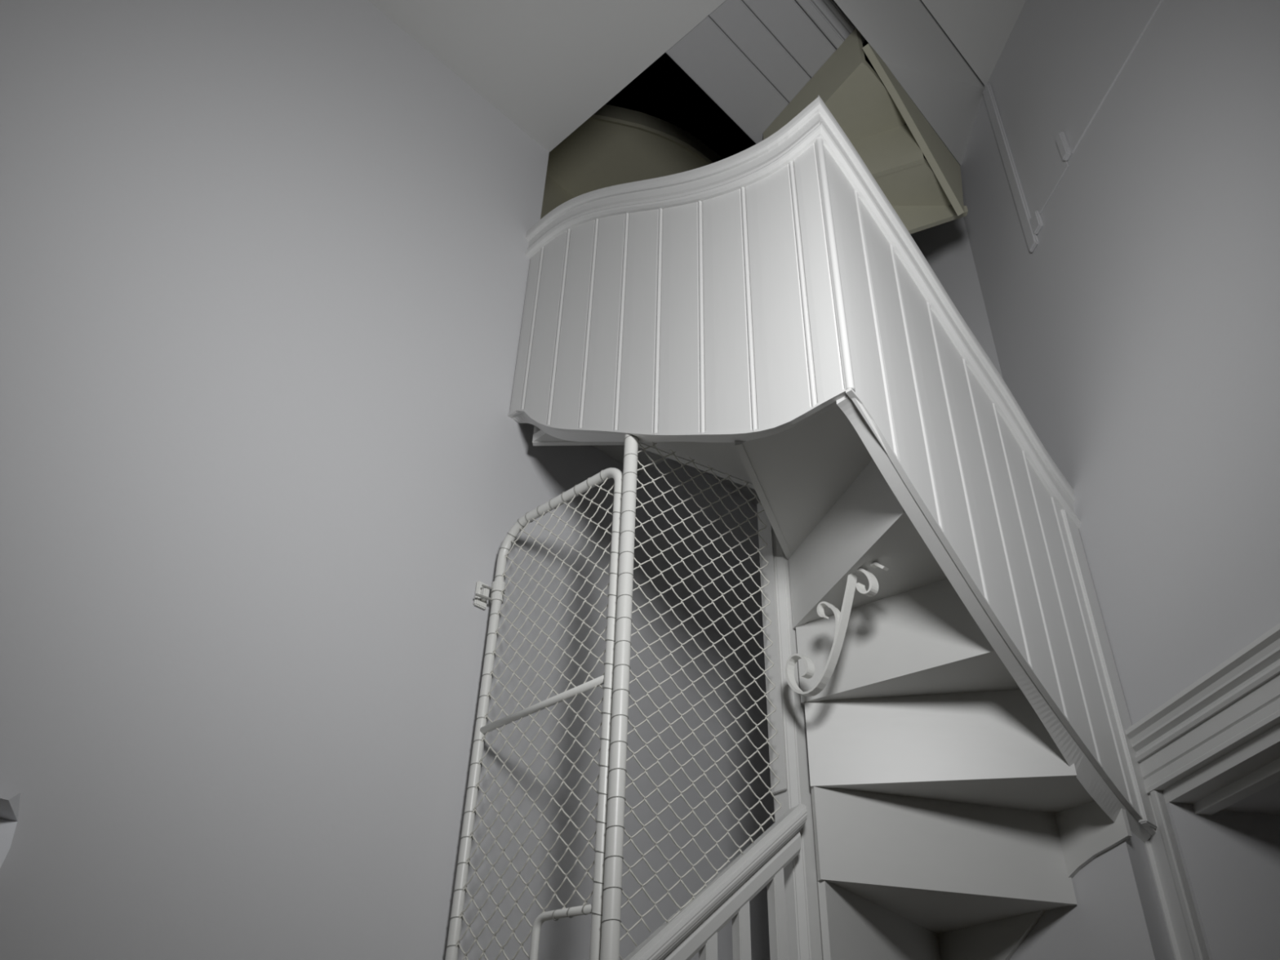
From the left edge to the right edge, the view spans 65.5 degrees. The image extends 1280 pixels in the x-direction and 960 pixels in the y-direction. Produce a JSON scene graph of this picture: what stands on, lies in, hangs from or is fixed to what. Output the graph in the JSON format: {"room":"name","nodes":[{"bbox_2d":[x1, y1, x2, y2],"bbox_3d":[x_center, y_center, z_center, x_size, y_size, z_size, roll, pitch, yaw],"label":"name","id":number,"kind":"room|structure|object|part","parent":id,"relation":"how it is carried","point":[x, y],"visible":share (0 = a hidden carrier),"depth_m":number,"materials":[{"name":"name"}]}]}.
{"room":"stairwell","nodes":[
{"label":"stairwell","id":0,"kind":"room"},
{"bbox_2d":[0,0,774,959],"bbox_3d":[-1.095,-0.165,2.403,0.150,3.890,5.500,-28,-45,35],"label":"wall","id":1,"kind":"structure","parent":0,"point":[264,265],"depth_m":2.46,"materials":[{"name":"white paint"}]},
{"bbox_2d":[0,793,20,867],"bbox_3d":[-1.117,0.580,1.659,0.086,0.132,0.146,-28,-45,35],"label":"wedge","id":2,"kind":"object","parent":1,"relation":"attached to","point":[9,809],"visible":1,"depth_m":1.71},
{"bbox_2d":[444,467,622,959],"bbox_3d":[-0.257,0.857,2.184,0.522,1.992,0.084,-23,-43,31],"label":"gate","id":3,"kind":"object","parent":1,"relation":"attached to","point":[498,587],"visible":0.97,"depth_m":2.36,"materials":[{"name":"white metal"}]},
{"bbox_3d":[-0.433,0.316,2.752,0.029,0.075,0.040,-28,-45,35],"label":"hinge plate","id":4,"kind":"part","parent":3,"relation":"part of","materials":[{"name":"white metal"}]},
{"bbox_3d":[-0.237,0.544,2.397,0.468,0.031,0.019,-28,-45,35],"label":"rail","id":5,"kind":"part","parent":3,"relation":"part of","materials":[{"name":"white metal"}]},
{"bbox_3d":[-0.164,1.236,1.782,0.195,0.885,0.017,-28,-45,35],"label":"cat hole frame","id":6,"kind":"part","parent":3,"relation":"part of","materials":[{"name":"white metal"}]},
{"bbox_2d":[368,0,725,152],"bbox_3d":[-0.100,-2.971,1.733,4.230,0.120,3.655,-28,-45,35],"label":"ceiling","id":7,"kind":"structure","parent":0,"point":[548,66],"depth_m":3.59,"materials":[{"name":"paint"}]},
{"bbox_2d":[605,40,926,159],"bbox_3d":[0.178,-2.073,5.368,1.700,2.860,2.200,-28,-45,35],"label":"attic","id":8,"kind":"structure","parent":0,"point":[664,91],"depth_m":6.91,"materials":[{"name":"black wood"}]},
{"bbox_2d":[540,0,1026,218],"bbox_3d":[1.207,-1.655,3.809,4.550,2.200,2.200,-28,-45,35],"label":"ceiling","id":9,"kind":"structure","parent":0,"point":[752,58],"depth_m":3.70,"materials":[{"name":"grey paint"}]},
{"bbox_2d":[763,27,968,234],"bbox_3d":[0.790,-1.104,3.633,0.553,0.638,0.621,-28,-45,35],"label":"staircase","id":10,"kind":"structure","parent":9,"relation":"attached to","point":[885,126],"depth_m":3.52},
{"bbox_2d":[910,217,1003,378],"bbox_3d":[1.058,-0.178,4.114,1.160,2.050,0.565,-28,-45,35],"label":"wall","id":11,"kind":"structure","parent":0,"point":[945,246],"depth_m":3.92,"materials":[{"name":"white paint"}]},
{"bbox_2d":[1009,831,1174,959],"bbox_3d":[0.923,1.364,2.804,1.257,1.990,0.710,-28,-45,35],"label":"wall","id":12,"kind":"structure","parent":0,"point":[1117,914],"depth_m":2.32,"materials":[{"name":"white paint"}]},
{"bbox_2d":[946,0,1279,724],"bbox_3d":[1.777,-0.843,1.518,0.500,4.120,3.890,6,-36,-6],"label":"wall","id":13,"kind":"structure","parent":0,"point":[1138,340],"depth_m":2.64,"materials":[{"name":"white paint"}]},
{"bbox_2d":[982,0,1162,252],"bbox_3d":[1.479,-1.730,2.814,0.020,0.925,2.045,6,-36,-6],"label":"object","id":14,"kind":"structure","parent":13,"relation":"attached to","point":[1032,226],"depth_m":3.34,"materials":[{"name":"white paint"}]},
{"bbox_3d":[1.340,-1.156,3.618,0.016,0.925,0.050,6,-36,-6],"label":"vertical moulding","id":15,"kind":"part","parent":14,"relation":"part of","materials":[{"name":"white paint"}]},
{"bbox_2d":[1125,622,1279,959],"bbox_3d":[1.562,0.959,1.738,0.602,1.440,1.138,6,-36,-6],"label":"door","id":16,"kind":"structure","parent":13,"relation":"in","point":[1208,757],"depth_m":2.28,"materials":[{"name":"white paint"}]},
{"bbox_3d":[1.227,1.257,2.108,0.028,1.370,0.104,6,-36,-6],"label":"jamb architrave","id":17,"kind":"part","parent":16,"relation":"part of","materials":[{"name":"white paint"}]},
{"bbox_3d":[1.310,0.380,2.100,0.052,0.058,1.128,6,-36,-6],"label":"cornice moulding","id":18,"kind":"part","parent":16,"relation":"part of","materials":[{"name":"white paint"}]},
{"bbox_3d":[1.321,0.450,2.053,0.024,0.077,1.128,6,-36,-6],"label":"head architrave","id":19,"kind":"part","parent":16,"relation":"part of","materials":[{"name":"white paint"}]},
{"bbox_3d":[0.296,0.636,0.030,4.900,0.100,5.800,-28,-45,35],"label":"floor","id":20,"kind":"structure","parent":0,"visible":0},
{"bbox_2d":[600,433,782,959],"bbox_3d":[0.125,0.782,2.147,0.468,2.123,0.039,23,-41,-27],"label":"mesh screen","id":21,"kind":"object","parent":20,"relation":"on","point":[611,923],"visible":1,"depth_m":2.29,"materials":[{"name":"white paint"}]},
{"bbox_3d":[-0.051,0.721,2.038,0.036,2.085,0.036,-28,-45,35],"label":"post","id":22,"kind":"part","parent":21,"relation":"part of","materials":[{"name":"white metal"}]},
{"bbox_2d":[623,803,807,959],"bbox_3d":[0.156,1.167,1.885,0.474,1.195,0.065,22,-40,-26],"label":"banister","id":23,"kind":"object","parent":20,"relation":"on","point":[695,929],"visible":1,"depth_m":2.10,"materials":[{"name":"white paint"}]},
{"bbox_2d":[507,94,1157,959],"bbox_3d":[0.471,0.496,2.712,1.260,3.324,1.400,-28,-45,35],"label":"staircase","id":24,"kind":"structure","parent":20,"relation":"on","point":[763,315],"depth_m":2.44,"materials":[{"name":"white paint"}]},
{"bbox_3d":[0.061,-0.926,3.149,1.250,0.528,0.092,-28,-45,35],"label":"handrail","id":25,"kind":"part","parent":24,"relation":"part of","materials":[{"name":"white paint"}]},
{"bbox_3d":[0.042,-0.858,3.085,1.243,0.505,0.038,-28,-45,35],"label":"bead moulding","id":26,"kind":"part","parent":24,"relation":"part of","materials":[{"name":"white paint"}]},
{"bbox_3d":[0.045,-0.887,3.115,1.236,0.539,0.036,-28,-45,35],"label":"frieze moulding","id":27,"kind":"part","parent":24,"relation":"part of","materials":[{"name":"white paint"}]},
{"bbox_3d":[0.041,-0.515,2.882,1.209,1.416,0.034,-28,-45,35],"label":"panel","id":28,"kind":"part","parent":24,"relation":"part of","materials":[{"name":"white paint"}]},
{"bbox_3d":[0.368,0.921,2.309,0.088,2.100,0.081,-28,-45,35],"label":"newel post","id":29,"kind":"part","parent":24,"relation":"part of","materials":[{"name":"white paint"}]},
{"bbox_2d":[784,562,888,696],"bbox_3d":[0.470,0.360,2.377,0.023,0.260,0.340,25,-42,-29],"label":"bracket","id":30,"kind":"object","parent":24,"relation":"attached to","point":[842,619],"visible":1,"depth_m":2.37,"materials":[{"name":"white metal"}]},
{"bbox_3d":[0.853,-0.463,2.822,0.092,0.698,1.217,-28,-45,35],"label":"handrail","id":31,"kind":"part","parent":24,"relation":"part of","materials":[{"name":"white paint"}]},
{"bbox_3d":[0.866,-0.422,2.787,0.036,0.708,1.203,-28,-45,35],"label":"frieze moulding","id":32,"kind":"part","parent":24,"relation":"part of","materials":[{"name":"white paint"}]},
{"bbox_3d":[0.867,-0.392,2.757,0.038,0.673,1.210,-28,-45,35],"label":"bead moulding","id":33,"kind":"part","parent":24,"relation":"part of","materials":[{"name":"white paint"}]},
{"bbox_3d":[0.844,-0.030,2.539,0.034,1.616,1.176,-28,-45,35],"label":"panel","id":34,"kind":"part","parent":24,"relation":"part of","materials":[{"name":"white paint"}]}
]}

